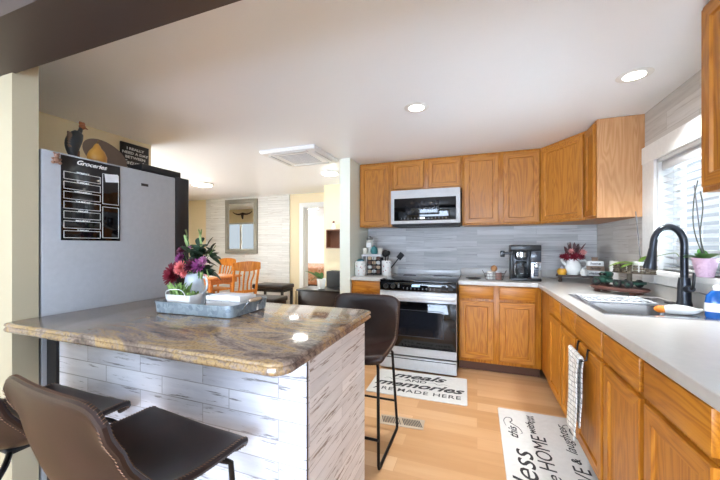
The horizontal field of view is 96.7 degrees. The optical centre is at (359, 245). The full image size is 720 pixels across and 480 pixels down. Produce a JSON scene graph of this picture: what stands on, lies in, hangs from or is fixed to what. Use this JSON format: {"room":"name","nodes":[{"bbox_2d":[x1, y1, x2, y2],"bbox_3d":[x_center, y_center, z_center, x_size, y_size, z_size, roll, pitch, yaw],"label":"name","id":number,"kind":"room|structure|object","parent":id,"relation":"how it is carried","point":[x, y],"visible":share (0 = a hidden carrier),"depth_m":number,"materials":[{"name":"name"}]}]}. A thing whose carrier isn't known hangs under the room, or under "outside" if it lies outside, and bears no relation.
{"room":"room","nodes":[
{"label":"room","id":0,"kind":"room"},
{"bbox_2d":[0,66,38,479],"bbox_3d":[-3.114,0.140,2.054,3.340,2.260,0.093,0,0,20],"label":"wall","id":1,"kind":"structure","parent":0,"point":[19,92],"depth_m":1.47,"materials":[{"name":"beige paint"}]},
{"bbox_2d":[39,111,150,165],"bbox_3d":[-2.356,0.140,2.553,0.100,2.260,1.365,0,0,20],"label":"wall","id":2,"kind":"structure","parent":0,"point":[53,130],"depth_m":2.50,"materials":[{"name":"beige paint"}]},
{"bbox_2d":[120,141,148,167],"bbox_3d":[-2.122,-0.797,3.020,0.019,0.295,0.269,0,0,20],"label":"wall sign","id":3,"kind":"object","parent":2,"relation":"attached to","point":[133,154],"visible":0.53,"depth_m":3.00,"materials":[{"name":"black wood"}]},
{"bbox_2d":[206,194,289,303],"bbox_3d":[-2.357,0.140,6.599,2.098,2.260,0.025,0,0,20],"label":"wall","id":4,"kind":"structure","parent":0,"point":[273,254],"depth_m":6.43,"materials":[{"name":"white wood"}]},
{"bbox_2d":[225,198,257,253],"bbox_3d":[-2.451,-0.388,6.599,0.800,1.115,0.039,0,0,20],"label":"wall mirror","id":5,"kind":"object","parent":4,"relation":"attached to","point":[241,215],"visible":1,"depth_m":6.59,"materials":[{"name":"grey mirror"}]},
{"bbox_2d":[189,192,323,304],"bbox_3d":[-2.537,0.140,6.743,5.600,2.260,0.120,0,0,20],"label":"wall","id":6,"kind":"structure","parent":0,"point":[197,208],"depth_m":6.23,"materials":[{"name":"beige paint"}]},
{"bbox_2d":[299,202,323,287],"bbox_3d":[-0.730,0.230,6.066,0.880,2.080,0.148,0,0,20],"label":"door frame","id":7,"kind":"structure","parent":6,"relation":"in","point":[303,207],"depth_m":6.14,"materials":[{"name":"white paint"}]},
{"bbox_2d":[308,215,323,263],"bbox_3d":[-0.731,0.140,10.224,4.600,2.260,0.100,0,0,20],"label":"wall","id":8,"kind":"structure","parent":0,"point":[315,222],"depth_m":10.42,"materials":[{"name":"white paint"}]},
{"bbox_2d":[324,184,339,285],"bbox_3d":[-0.064,0.140,5.427,0.890,2.260,0.650,0,0,20],"label":"wall","id":9,"kind":"structure","parent":0,"point":[331,192],"depth_m":5.23,"materials":[{"name":"beige paint"}]},
{"bbox_2d":[326,229,339,247],"bbox_3d":[-0.385,-0.100,5.118,0.280,0.300,0.148,0,0,20],"label":"wall shelf","id":10,"kind":"object","parent":9,"relation":"attached to","point":[332,235],"visible":0.56,"depth_m":5.18,"materials":[{"name":"brown wood"}]},
{"bbox_2d":[331,221,338,228],"bbox_3d":[-0.423,-0.321,5.130,0.162,0.140,0.094,0,0,20],"label":"angel figurine","id":11,"kind":"object","parent":10,"relation":"on","point":[333,222],"visible":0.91,"depth_m":5.11,"materials":[{"name":"white ceramic"}]},
{"bbox_2d":[340,158,367,293],"bbox_3d":[-0.061,0.140,3.958,0.125,2.260,0.648,0,0,20],"label":"wall","id":12,"kind":"structure","parent":0,"point":[353,240],"depth_m":3.67,"materials":[{"name":"white paint"}]},
{"bbox_2d":[39,0,709,214],"bbox_3d":[-1.860,-1.020,4.035,8.934,0.060,12.500,0,0,20],"label":"ceiling","id":13,"kind":"structure","parent":0,"point":[210,91],"depth_m":1.92,"materials":[{"name":"white paint"}]},
{"bbox_2d":[0,0,240,75],"bbox_3d":[-0.749,-0.882,1.031,4.484,0.215,0.222,0,0,20],"label":"ceiling beam","id":14,"kind":"structure","parent":13,"relation":"attached to","point":[33,33],"depth_m":1.11,"materials":[{"name":"grey paint"}]},
{"bbox_2d":[190,181,213,186],"bbox_3d":[-2.530,-0.965,5.132,0.340,0.050,0.340,0,0,20],"label":"flush light","id":15,"kind":"object","parent":13,"relation":"attached to","point":[195,183],"visible":1,"depth_m":5.03,"materials":[{"name":"white paint"}]},
{"bbox_2d":[192,183,211,186],"bbox_3d":[-2.530,-0.952,5.132,0.299,0.024,0.299,0,0,20],"label":"diffuser","id":16,"kind":"object","parent":15,"relation":"attached to","point":[194,184],"depth_m":5.06,"materials":[{"name":"beige"}]},
{"bbox_2d":[259,145,338,166],"bbox_3d":[-0.653,-0.968,3.540,0.660,0.042,0.620,0,0,20],"label":"air conditioner","id":17,"kind":"object","parent":13,"relation":"attached to","point":[306,155],"visible":1,"depth_m":3.43,"materials":[{"name":"white paint"}]},
{"bbox_2d":[279,153,321,163],"bbox_3d":[-0.653,-0.953,3.540,0.340,0.005,0.328,0,0,20],"label":"grille","id":18,"kind":"object","parent":17,"relation":"attached to","point":[300,158],"depth_m":3.52,"materials":[{"name":"white metal"}]},
{"bbox_2d":[321,170,338,175],"bbox_3d":[-0.409,-0.965,4.324,0.240,0.050,0.240,0,0,20],"label":"flush light","id":19,"kind":"object","parent":13,"relation":"attached to","point":[324,172],"visible":1,"depth_m":4.25,"materials":[{"name":"white paint"}]},
{"bbox_2d":[322,172,336,175],"bbox_3d":[-0.409,-0.952,4.324,0.211,0.024,0.211,0,0,20],"label":"diffuser","id":20,"kind":"object","parent":19,"relation":"attached to","point":[323,173],"depth_m":4.27,"materials":[{"name":"beige plastic"}]},
{"bbox_2d":[404,102,428,112],"bbox_3d":[0.405,-0.987,2.301,0.176,0.004,0.176,0,0,20],"label":"recessed light","id":21,"kind":"object","parent":13,"relation":"in","point":[415,107],"visible":1,"depth_m":2.29,"materials":[{"name":"white paint"}]},
{"bbox_2d":[615,67,654,82],"bbox_3d":[1.598,-0.987,1.864,0.176,0.004,0.176,0,0,20],"label":"recessed light","id":22,"kind":"object","parent":13,"relation":"in","point":[633,75],"visible":1,"depth_m":1.86,"materials":[{"name":"white paint"}]},
{"bbox_2d":[365,360,565,479],"bbox_3d":[-1.860,1.300,4.035,8.934,0.060,12.500,0,0,20],"label":"floor","id":23,"kind":"structure","parent":0,"point":[455,442],"depth_m":2.22,"materials":[{"name":"laminate"}]},
{"bbox_2d":[0,383,130,479],"bbox_3d":[-1.228,0.806,1.184,0.498,0.926,0.473,0,0,20],"label":"bar stool","id":24,"kind":"object","parent":23,"relation":"on","point":[13,439],"visible":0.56,"depth_m":1.06,"materials":[{"name":"brown leather"}]},
{"bbox_2d":[39,149,188,479],"bbox_3d":[-1.800,0.378,2.107,0.912,1.785,0.890,0,0,20],"label":"refrigerator","id":25,"kind":"object","parent":23,"relation":"on","point":[75,275],"visible":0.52,"depth_m":1.86,"materials":[{"name":"grey metal"}]},
{"bbox_2d":[51,152,61,164],"bbox_3d":[-1.497,-0.429,1.579,0.018,0.058,0.044,0,0,20],"label":"magnet","id":26,"kind":"object","parent":25,"relation":"attached to","point":[56,159],"visible":1,"depth_m":1.57,"materials":[{"name":"brown plastic"}]},
{"bbox_2d":[64,121,87,156],"bbox_3d":[-1.582,-0.582,1.789,0.072,0.233,0.110,0,0,20],"label":"rooster figurine","id":27,"kind":"object","parent":25,"relation":"on","point":[73,141],"visible":0.91,"depth_m":1.76,"materials":[{"name":"ceramic"}]},
{"bbox_2d":[61,154,119,240],"bbox_3d":[-1.449,-0.240,1.734,0.005,0.430,0.282,0,0,20],"label":"board","id":28,"kind":"object","parent":25,"relation":"attached to","point":[90,205],"visible":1,"depth_m":1.72,"materials":[{"name":"black glass"}]},
{"bbox_2d":[105,174,118,182],"bbox_3d":[-1.413,-0.380,1.823,0.001,0.054,0.077,0,0,20],"label":"paper note","id":29,"kind":"object","parent":28,"relation":"attached to","point":[108,177],"visible":1,"depth_m":1.82,"materials":[{"name":"white paper"}]},
{"bbox_2d":[87,140,106,162],"bbox_3d":[-1.532,-0.542,1.865,0.094,0.152,0.093,0,0,20],"label":"figurine","id":30,"kind":"object","parent":25,"relation":"on","point":[96,153],"visible":0.83,"depth_m":1.84,"materials":[{"name":"yellow ceramic"}]},
{"bbox_2d":[82,138,126,166],"bbox_3d":[-1.648,-0.577,2.075,0.076,0.210,0.306,0,0,7],"label":"platter","id":31,"kind":"object","parent":25,"relation":"on","point":[114,156],"visible":0.46,"depth_m":2.11,"materials":[{"name":"brown wood"}]},
{"bbox_2d":[2,374,247,479],"bbox_3d":[-0.675,0.806,0.966,0.498,0.926,0.473,0,0,25],"label":"bar stool","id":32,"kind":"object","parent":23,"relation":"on","point":[70,438],"visible":1,"depth_m":0.81,"materials":[{"name":"brown leather"}]},
{"bbox_2d":[3,296,370,479],"bbox_3d":[-0.750,0.805,1.540,1.443,0.930,0.833,0,0,20],"label":"kitchen island","id":33,"kind":"object","parent":23,"relation":"on","point":[289,379],"visible":0.77,"depth_m":1.24,"materials":[{"name":"brown stone"}]},
{"bbox_2d":[155,293,266,317],"bbox_3d":[-0.771,0.299,1.677,0.544,0.080,0.308,0,0,18],"label":"tray","id":34,"kind":"object","parent":33,"relation":"on","point":[162,306],"visible":0.66,"depth_m":1.54,"materials":[{"name":"metal"}]},
{"bbox_2d":[165,282,202,303],"bbox_3d":[-0.909,0.262,1.641,0.176,0.144,0.102,0,0,20],"label":"planter","id":35,"kind":"object","parent":34,"relation":"in","point":[179,293],"visible":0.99,"depth_m":1.62,"materials":[{"name":"ceramic"}]},
{"bbox_2d":[184,272,207,303],"bbox_3d":[-0.928,0.245,1.796,0.115,0.178,0.143,0,0,-38],"label":"pitcher","id":36,"kind":"object","parent":34,"relation":"in","point":[197,284],"visible":0.61,"depth_m":1.77,"materials":[{"name":"white ceramic"}]},
{"bbox_2d":[162,229,220,284],"bbox_3d":[-0.922,0.070,1.775,0.329,0.325,0.184,0,0,8],"label":"flower bouquet","id":37,"kind":"object","parent":36,"relation":"in","point":[195,263],"visible":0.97,"depth_m":1.74,"materials":[{"name":"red plant"}]},
{"bbox_2d":[206,292,255,305],"bbox_3d":[-0.667,0.293,1.655,0.210,0.082,0.124,0,0,19],"label":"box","id":38,"kind":"object","parent":34,"relation":"in","point":[223,298],"visible":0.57,"depth_m":1.61,"materials":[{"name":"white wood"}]},
{"bbox_2d":[207,258,235,292],"bbox_3d":[-2.693,0.761,6.060,0.470,1.022,0.513,0,0,30],"label":"dining chair","id":39,"kind":"object","parent":23,"relation":"on","point":[226,262],"visible":0.36,"depth_m":6.23,"materials":[{"name":"brown wood"}]},
{"bbox_2d":[203,274,241,292],"bbox_3d":[-2.710,0.890,5.443,1.170,0.760,0.720,0,0,20],"label":"dining table","id":40,"kind":"object","parent":23,"relation":"on","point":[227,278],"visible":0.23,"depth_m":5.17,"materials":[{"name":"brown wood"}]},
{"bbox_2d":[232,261,260,293],"bbox_3d":[-1.929,0.761,5.138,0.513,1.022,0.470,0,0,42],"label":"dining chair","id":41,"kind":"object","parent":23,"relation":"on","point":[244,266],"visible":0.56,"depth_m":4.99,"materials":[{"name":"brown wood"}]},
{"bbox_2d":[256,294,287,303],"bbox_3d":[-1.416,1.005,4.628,0.640,0.530,0.360,0,0,16],"label":"stool","id":42,"kind":"object","parent":23,"relation":"on","point":[282,299],"visible":0.16,"depth_m":4.56,"materials":[{"name":"black leather"}]},
{"bbox_2d":[252,282,293,303],"bbox_3d":[-1.594,0.990,5.886,0.660,0.560,0.380,0,0,20],"label":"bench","id":43,"kind":"object","parent":23,"relation":"on","point":[265,287],"visible":0.62,"depth_m":5.76,"materials":[{"name":"black leather"}]},
{"bbox_2d":[252,282,293,289],"bbox_3d":[-1.594,0.748,5.886,0.660,0.075,0.380,0,0,20],"label":"cushion","id":44,"kind":"object","parent":43,"relation":"on","point":[265,285],"depth_m":5.76,"materials":[{"name":"black leather"}]},
{"bbox_2d":[308,263,323,285],"bbox_3d":[-1.145,0.745,8.512,1.960,1.050,1.560,0,0,20],"label":"bed","id":45,"kind":"object","parent":23,"relation":"on","point":[312,267],"visible":0.02,"depth_m":7.70,"materials":[{"name":"fabric"}]},
{"bbox_2d":[295,286,339,306],"bbox_3d":[-0.425,0.955,4.691,0.942,0.630,0.442,0,0,20],"label":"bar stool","id":46,"kind":"object","parent":23,"relation":"on","point":[309,295],"visible":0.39,"depth_m":4.59,"materials":[{"name":"black leather"}]},
{"bbox_2d":[306,271,325,288],"bbox_3d":[-0.669,0.515,4.723,0.343,0.250,0.169,0,0,20],"label":"potted plant","id":47,"kind":"object","parent":46,"relation":"on","point":[321,281],"visible":1,"depth_m":4.68,"materials":[{"name":"green plant"}]},
{"bbox_2d":[326,270,339,286],"bbox_3d":[-0.202,0.840,5.007,0.620,0.860,0.225,0,0,20],"label":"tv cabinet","id":48,"kind":"object","parent":23,"relation":"on","point":[333,276],"visible":0.23,"depth_m":4.97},
{"bbox_2d":[352,280,379,294],"bbox_3d":[0.191,0.834,3.874,0.400,0.872,0.629,0,0,20],"label":"base cabinet","id":49,"kind":"object","parent":23,"relation":"on","point":[358,286],"visible":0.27,"depth_m":3.59,"materials":[{"name":"brown wood"}]},
{"bbox_2d":[350,266,397,280],"bbox_3d":[0.190,0.333,3.868,0.405,0.126,0.643,0,0,20],"label":"countertop","id":50,"kind":"structure","parent":49,"relation":"on","point":[394,269],"depth_m":3.63,"materials":[{"name":"white stone"}]},
{"bbox_2d":[355,259,365,275],"bbox_3d":[0.006,0.257,3.751,0.130,0.198,0.130,0,0,20],"label":"canister","id":51,"kind":"object","parent":50,"relation":"on","point":[360,264],"visible":0.99,"depth_m":3.70,"materials":[{"name":"ceramic"}]},
{"bbox_2d":[361,254,381,274],"bbox_3d":[0.159,0.231,3.853,0.250,0.250,0.145,0,0,20],"label":"shelf","id":52,"kind":"object","parent":50,"relation":"on","point":[364,256],"visible":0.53,"depth_m":3.81,"materials":[{"name":"white wood"}]},
{"bbox_2d":[366,236,373,253],"bbox_3d":[0.121,-0.004,3.895,0.088,0.218,0.090,0,0,20],"label":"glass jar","id":53,"kind":"object","parent":52,"relation":"on","point":[369,244],"visible":0.89,"depth_m":3.86,"materials":[{"name":"clear glass"}]},
{"bbox_2d":[370,245,377,253],"bbox_3d":[0.170,0.052,3.825,0.090,0.105,0.090,0,0,20],"label":"jar","id":54,"kind":"object","parent":52,"relation":"on","point":[374,250],"visible":0.99,"depth_m":3.79,"materials":[{"name":"ceramic"}]},
{"bbox_2d":[367,257,382,274],"bbox_3d":[0.182,0.248,3.831,0.166,0.215,0.125,0,0,20],"label":"coffee pod rack","id":55,"kind":"object","parent":50,"relation":"on","point":[381,259],"visible":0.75,"depth_m":3.86,"materials":[{"name":"black metal"}]},
{"bbox_2d":[382,260,390,275],"bbox_3d":[0.314,0.269,3.783,0.116,0.174,0.116,0,0,20],"label":"utensil crock","id":56,"kind":"object","parent":50,"relation":"on","point":[386,265],"visible":0.98,"depth_m":3.73,"materials":[{"name":"ceramic"}]},
{"bbox_2d":[382,250,388,260],"bbox_3d":[0.296,0.195,3.776,0.084,0.277,0.050,0,0,20],"label":"ladle","id":57,"kind":"object","parent":56,"relation":"in","point":[385,253],"visible":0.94,"depth_m":3.76,"materials":[{"name":"black plastic"}]},
{"bbox_2d":[391,252,403,267],"bbox_3d":[0.409,0.207,3.729,0.226,0.260,0.015,0,0,29],"label":"spatula","id":58,"kind":"object","parent":56,"relation":"in","point":[400,255],"visible":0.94,"depth_m":3.70,"materials":[{"name":"black plastic"}]},
{"bbox_2d":[334,293,399,469],"bbox_3d":[-0.023,0.806,2.075,0.498,0.926,0.473,0,0,20],"label":"bar stool","id":59,"kind":"object","parent":23,"relation":"on","point":[381,330],"visible":0.49,"depth_m":2.17,"materials":[{"name":"brown leather"}]},
{"bbox_2d":[380,414,424,429],"bbox_3d":[0.298,1.267,2.298,0.320,0.006,0.124,0,0,16],"label":"floor vent","id":60,"kind":"object","parent":23,"relation":"in","point":[418,424],"visible":0.89,"depth_m":2.28,"materials":[{"name":"beige metal"}]},
{"bbox_2d":[366,368,466,405],"bbox_3d":[0.529,1.265,2.900,0.840,0.010,0.524,0,0,18],"label":"floor mat","id":61,"kind":"object","parent":23,"relation":"on","point":[444,389],"visible":1,"depth_m":2.85,"materials":[{"name":"white fabric"}]},
{"bbox_2d":[380,268,460,375],"bbox_3d":[0.698,0.782,3.545,0.759,0.975,0.882,0,0,20],"label":"electric range","id":62,"kind":"object","parent":23,"relation":"on","point":[428,330],"visible":0.84,"depth_m":3.16,"materials":[{"name":"silver metal"}]},
{"bbox_2d":[380,273,460,283],"bbox_3d":[0.697,0.360,3.542,0.759,0.020,0.779,0,0,20],"label":"cooktop","id":63,"kind":"object","parent":62,"relation":"in","point":[398,278],"depth_m":3.37,"materials":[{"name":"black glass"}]},
{"bbox_2d":[459,284,540,376],"bbox_3d":[1.457,0.834,3.411,0.744,0.872,0.629,0,0,20],"label":"base cabinet","id":64,"kind":"object","parent":23,"relation":"on","point":[500,326],"visible":0.92,"depth_m":3.13,"materials":[{"name":"brown wood"}]},
{"bbox_2d":[498,407,597,479],"bbox_3d":[1.075,1.265,1.789,0.490,0.010,1.320,0,0,20],"label":"floor mat","id":65,"kind":"object","parent":23,"relation":"on","point":[535,446],"visible":0.94,"depth_m":1.98,"materials":[{"name":"white fabric"}]},
{"bbox_2d":[542,290,563,405],"bbox_3d":[1.844,0.834,2.521,0.633,0.872,0.814,0,0,20],"label":"base cabinet","id":66,"kind":"object","parent":23,"relation":"on","point":[551,308],"visible":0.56,"depth_m":2.53,"materials":[{"name":"brown wood"}]},
{"bbox_2d":[561,304,607,479],"bbox_3d":[1.567,0.834,1.764,0.633,0.872,0.794,0,0,20],"label":"base cabinet","id":67,"kind":"object","parent":23,"relation":"on","point":[575,327],"visible":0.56,"depth_m":1.72,"materials":[{"name":"brown wood"}]},
{"bbox_2d":[566,345,583,440],"bbox_3d":[1.190,0.814,1.776,0.050,0.462,0.215,0,0,20],"label":"dish towel","id":68,"kind":"object","parent":67,"relation":"attached to","point":[575,367],"visible":1,"depth_m":1.76,"materials":[{"name":"fabric"}]},
{"bbox_2d":[576,340,589,361],"bbox_3d":[1.211,0.582,1.761,0.052,0.074,0.230,0,0,20],"label":"bar","id":69,"kind":"object","parent":67,"relation":"hanging from","point":[578,341],"visible":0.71,"depth_m":1.68,"materials":[{"name":"black metal"}]},
{"bbox_2d":[603,333,719,479],"bbox_3d":[1.298,0.834,1.030,0.633,0.872,0.766,0,0,20],"label":"base cabinet","id":70,"kind":"object","parent":23,"relation":"on","point":[655,428],"visible":0.8,"depth_m":1.08,"materials":[{"name":"brown wood"}]},
{"bbox_2d":[458,268,719,411],"bbox_3d":[1.333,0.333,2.182,1.361,0.126,3.024,0,0,20],"label":"countertop","id":71,"kind":"structure","parent":70,"relation":"on","point":[687,352],"depth_m":1.33,"materials":[{"name":"white stone"}]},
{"bbox_2d":[482,270,506,279],"bbox_3d":[1.378,0.304,3.287,0.233,0.100,0.126,0,0,20],"label":"wire basket","id":72,"kind":"object","parent":71,"relation":"on","point":[503,274],"visible":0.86,"depth_m":3.27,"materials":[{"name":"brown metal"}]},
{"bbox_2d":[486,271,493,279],"bbox_3d":[1.339,0.308,3.296,0.068,0.084,0.068,0,0,20],"label":"jar","id":73,"kind":"object","parent":72,"relation":"in","point":[491,272],"visible":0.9,"depth_m":3.27,"materials":[{"name":"white ceramic"}]},
{"bbox_2d":[491,265,496,278],"bbox_3d":[1.390,0.279,3.319,0.066,0.143,0.066,0,0,20],"label":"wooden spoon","id":74,"kind":"object","parent":72,"relation":"in","point":[493,268],"visible":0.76,"depth_m":3.30,"materials":[{"name":"brown wood"}]},
{"bbox_2d":[495,271,501,279],"bbox_3d":[1.411,0.309,3.259,0.062,0.082,0.062,0,0,20],"label":"jar","id":75,"kind":"object","parent":72,"relation":"in","point":[498,273],"visible":1,"depth_m":3.23,"materials":[{"name":"ceramic"}]},
{"bbox_2d":[500,245,541,281],"bbox_3d":[1.625,0.177,3.258,0.367,0.357,0.205,0,0,20],"label":"coffee maker","id":76,"kind":"object","parent":71,"relation":"on","point":[531,254],"visible":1,"depth_m":3.17,"materials":[{"name":"black plastic"}]},
{"bbox_2d":[514,261,528,277],"bbox_3d":[1.619,0.241,3.218,0.141,0.170,0.138,0,0,20],"label":"carafe","id":77,"kind":"object","parent":76,"relation":"on","point":[520,271],"visible":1,"depth_m":3.17,"materials":[{"name":"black glass"}]},
{"bbox_2d":[515,251,527,259],"bbox_3d":[1.619,0.102,3.214,0.114,0.092,0.113,0,0,20],"label":"basket","id":78,"kind":"object","parent":76,"relation":"on","point":[519,255],"depth_m":3.17,"materials":[{"name":"silver plastic"}]},
{"bbox_2d":[556,274,603,283],"bbox_3d":[2.115,0.321,3.058,0.410,0.070,0.150,0,0,34],"label":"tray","id":79,"kind":"object","parent":71,"relation":"on","point":[558,275],"visible":0.56,"depth_m":3.04,"materials":[{"name":"brown wood"}]},
{"bbox_2d":[557,266,566,274],"bbox_3d":[1.965,0.242,3.114,0.084,0.085,0.084,0,0,20],"label":"pot","id":80,"kind":"object","parent":79,"relation":"on","point":[561,271],"visible":1,"depth_m":3.09,"materials":[{"name":"ceramic"}]},
{"bbox_2d":[560,258,586,274],"bbox_3d":[2.065,0.206,3.087,0.145,0.158,0.196,0,0,-39],"label":"pitcher","id":81,"kind":"object","parent":79,"relation":"on","point":[572,267],"visible":0.74,"depth_m":3.05,"materials":[{"name":"white ceramic"}]},
{"bbox_2d":[559,242,587,260],"bbox_3d":[2.044,0.064,3.067,0.235,0.197,0.118,0,0,20],"label":"flower bouquet","id":82,"kind":"object","parent":81,"relation":"in","point":[575,250],"visible":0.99,"depth_m":3.07,"materials":[{"name":"red plant"}]},
{"bbox_2d":[580,269,590,275],"bbox_3d":[2.103,0.255,2.997,0.074,0.060,0.063,0,0,2],"label":"creamer","id":83,"kind":"object","parent":79,"relation":"on","point":[584,272],"visible":1,"depth_m":2.97,"materials":[{"name":"white ceramic"}]},
{"bbox_2d":[587,271,601,275],"bbox_3d":[2.193,0.261,2.982,0.145,0.048,0.041,0,0,32],"label":"block","id":84,"kind":"object","parent":79,"relation":"on","point":[592,273],"visible":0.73,"depth_m":2.97,"materials":[{"name":"white wood"}]},
{"bbox_2d":[586,266,604,270],"bbox_3d":[2.193,0.215,2.982,0.135,0.042,0.041,0,0,32],"label":"block","id":85,"kind":"object","parent":84,"relation":"on","point":[591,268],"visible":1,"depth_m":2.96,"materials":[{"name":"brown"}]},
{"bbox_2d":[587,261,603,265],"bbox_3d":[2.193,0.171,2.982,0.125,0.046,0.041,0,0,32],"label":"block","id":86,"kind":"object","parent":85,"relation":"on","point":[589,263],"visible":1,"depth_m":2.97,"materials":[{"name":"white wood"}]},
{"bbox_2d":[609,261,618,283],"bbox_3d":[2.174,0.240,2.740,0.064,0.231,0.063,0,0,20],"label":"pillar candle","id":87,"kind":"object","parent":71,"relation":"on","point":[616,275],"visible":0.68,"depth_m":2.72,"materials":[{"name":"wax"}]},
{"bbox_2d":[590,284,650,295],"bbox_3d":[1.919,0.332,2.384,0.240,0.048,0.384,0,0,-20],"label":"tray","id":88,"kind":"object","parent":71,"relation":"on","point":[633,291],"visible":0.91,"depth_m":2.29,"materials":[{"name":"brown wood"}]},
{"bbox_2d":[592,271,646,288],"bbox_3d":[1.923,0.254,2.382,0.143,0.104,0.315,0,0,-20],"label":"plant","id":89,"kind":"object","parent":88,"relation":"on","point":[605,277],"visible":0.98,"depth_m":2.39,"materials":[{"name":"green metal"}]},
{"bbox_2d":[568,294,719,321],"bbox_3d":[1.617,0.436,1.884,0.517,0.168,0.700,0,0,20],"label":"sink","id":90,"kind":"object","parent":71,"relation":"in","point":[607,308],"visible":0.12,"depth_m":1.89,"materials":[{"name":"silver metal"}]},
{"bbox_2d":[576,294,658,304],"bbox_3d":[1.638,0.344,2.068,0.350,0.010,0.276,0,0,20],"label":"dish rack","id":91,"kind":"object","parent":90,"relation":"on","point":[621,298],"visible":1,"depth_m":2.04,"materials":[{"name":"white metal"}]},
{"bbox_2d":[654,304,703,314],"bbox_3d":[1.648,0.333,1.652,0.195,0.053,0.064,0,0,32],"label":"dish brush","id":92,"kind":"object","parent":90,"relation":"on","point":[676,309],"visible":0.98,"depth_m":1.64,"materials":[{"name":"white plastic"}]},
{"bbox_2d":[704,285,719,318],"bbox_3d":[1.722,0.271,1.548,0.084,0.160,0.059,0,0,20],"label":"soap bottle","id":93,"kind":"object","parent":90,"relation":"on","point":[712,299],"visible":1,"depth_m":1.54,"materials":[{"name":"blue plastic"}]},
{"bbox_2d":[643,224,695,306],"bbox_3d":[1.778,0.114,1.863,0.224,0.474,0.280,0,0,20],"label":"kitchen faucet","id":94,"kind":"object","parent":71,"relation":"on","point":[685,289],"visible":0.96,"depth_m":1.81,"materials":[{"name":"black metal"}]},
{"bbox_2d":[368,224,596,359],"bbox_3d":[1.334,0.140,3.857,2.814,2.260,0.120,0,0,20],"label":"wall","id":95,"kind":"structure","parent":0,"point":[447,248],"depth_m":3.79,"materials":[{"name":"grey tile"}]},
{"bbox_2d":[360,162,396,228],"bbox_3d":[0.241,-0.603,4.005,0.405,0.769,0.350,0,0,20],"label":"upper cabinet","id":96,"kind":"object","parent":95,"relation":"attached to","point":[375,179],"visible":0.88,"depth_m":3.85,"materials":[{"name":"brown wood"}]},
{"bbox_2d":[392,156,461,191],"bbox_3d":[0.803,-0.811,3.799,0.787,0.352,0.350,0,0,20],"label":"upper cabinet","id":97,"kind":"object","parent":95,"relation":"attached to","point":[442,172],"visible":0.77,"depth_m":3.64,"materials":[{"name":"brown wood"}]},
{"bbox_2d":[391,187,461,227],"bbox_3d":[0.788,-0.420,3.759,0.767,0.416,0.434,0,0,20],"label":"microwave","id":98,"kind":"object","parent":97,"relation":"attached to","point":[437,207],"visible":1,"depth_m":3.56,"materials":[{"name":"silver metal"}]},
{"bbox_2d":[462,148,540,226],"bbox_3d":[1.534,-0.603,3.532,0.766,0.769,0.350,0,0,20],"label":"upper cabinet","id":99,"kind":"object","parent":95,"relation":"attached to","point":[499,188],"visible":1,"depth_m":3.38,"materials":[{"name":"brown wood"}]},
{"bbox_2d":[612,264,657,281],"bbox_3d":[1.955,0.201,2.282,0.152,0.121,0.276,0,0,-20],"label":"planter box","id":100,"kind":"object","parent":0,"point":[617,269],"visible":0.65,"depth_m":2.25,"materials":[{"name":"beige wood"}]},
{"bbox_2d":[608,211,679,272],"bbox_3d":[1.969,-0.024,2.202,0.210,0.430,0.393,0,0,-30],"label":"potted orchid","id":101,"kind":"object","parent":100,"relation":"on","point":[641,261],"visible":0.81,"depth_m":2.26,"materials":[{"name":"green plant"}]},
{"bbox_2d":[597,70,706,294],"bbox_3d":[1.358,0.140,0.046,0.150,2.260,7.020,0,0,20],"label":"wall","id":102,"kind":"structure","parent":0,"point":[616,240],"depth_m":2.34,"materials":[{"name":"grey tile"}]},
{"bbox_2d":[536,131,625,225],"bbox_3d":[2.090,-0.603,3.112,0.578,0.769,0.757,0,0,20],"label":"upper cabinet","id":103,"kind":"object","parent":102,"relation":"attached to","point":[562,162],"visible":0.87,"depth_m":2.98,"materials":[{"name":"brown wood"}]},
{"bbox_2d":[584,114,644,219],"bbox_3d":[2.035,-0.601,2.584,0.320,0.772,0.268,0,0,20],"label":"upper cabinet","id":104,"kind":"object","parent":102,"relation":"attached to","point":[613,147],"visible":0.9,"depth_m":2.47,"materials":[{"name":"brown wood"}]},
{"bbox_2d":[642,115,719,293],"bbox_3d":[1.984,-0.228,1.831,0.200,0.995,1.182,0,0,20],"label":"window","id":105,"kind":"structure","parent":102,"relation":"in","point":[653,155],"depth_m":2.19,"materials":[{"name":"white paint"}]},
{"bbox_2d":[662,144,719,275],"bbox_3d":[1.970,-0.206,1.808,0.060,0.744,0.840,0,0,20],"label":"window blind","id":106,"kind":"object","parent":105,"relation":"attached to","point":[691,155],"visible":0.76,"depth_m":1.97,"materials":[{"name":"white plastic"}]},
{"bbox_2d":[683,180,719,277],"bbox_3d":[1.815,-0.082,1.693,0.147,0.502,0.242,0,0,20],"label":"orchid","id":107,"kind":"object","parent":105,"relation":"on","point":[704,264],"visible":1,"depth_m":1.69,"materials":[{"name":"pink ceramic"}]},
{"bbox_2d":[701,0,719,192],"bbox_3d":[1.455,-0.603,1.003,0.322,0.769,0.600,0,0,20],"label":"upper cabinet","id":108,"kind":"object","parent":102,"relation":"attached to","point":[710,14],"visible":1,"depth_m":1.26,"materials":[{"name":"brown wood"}]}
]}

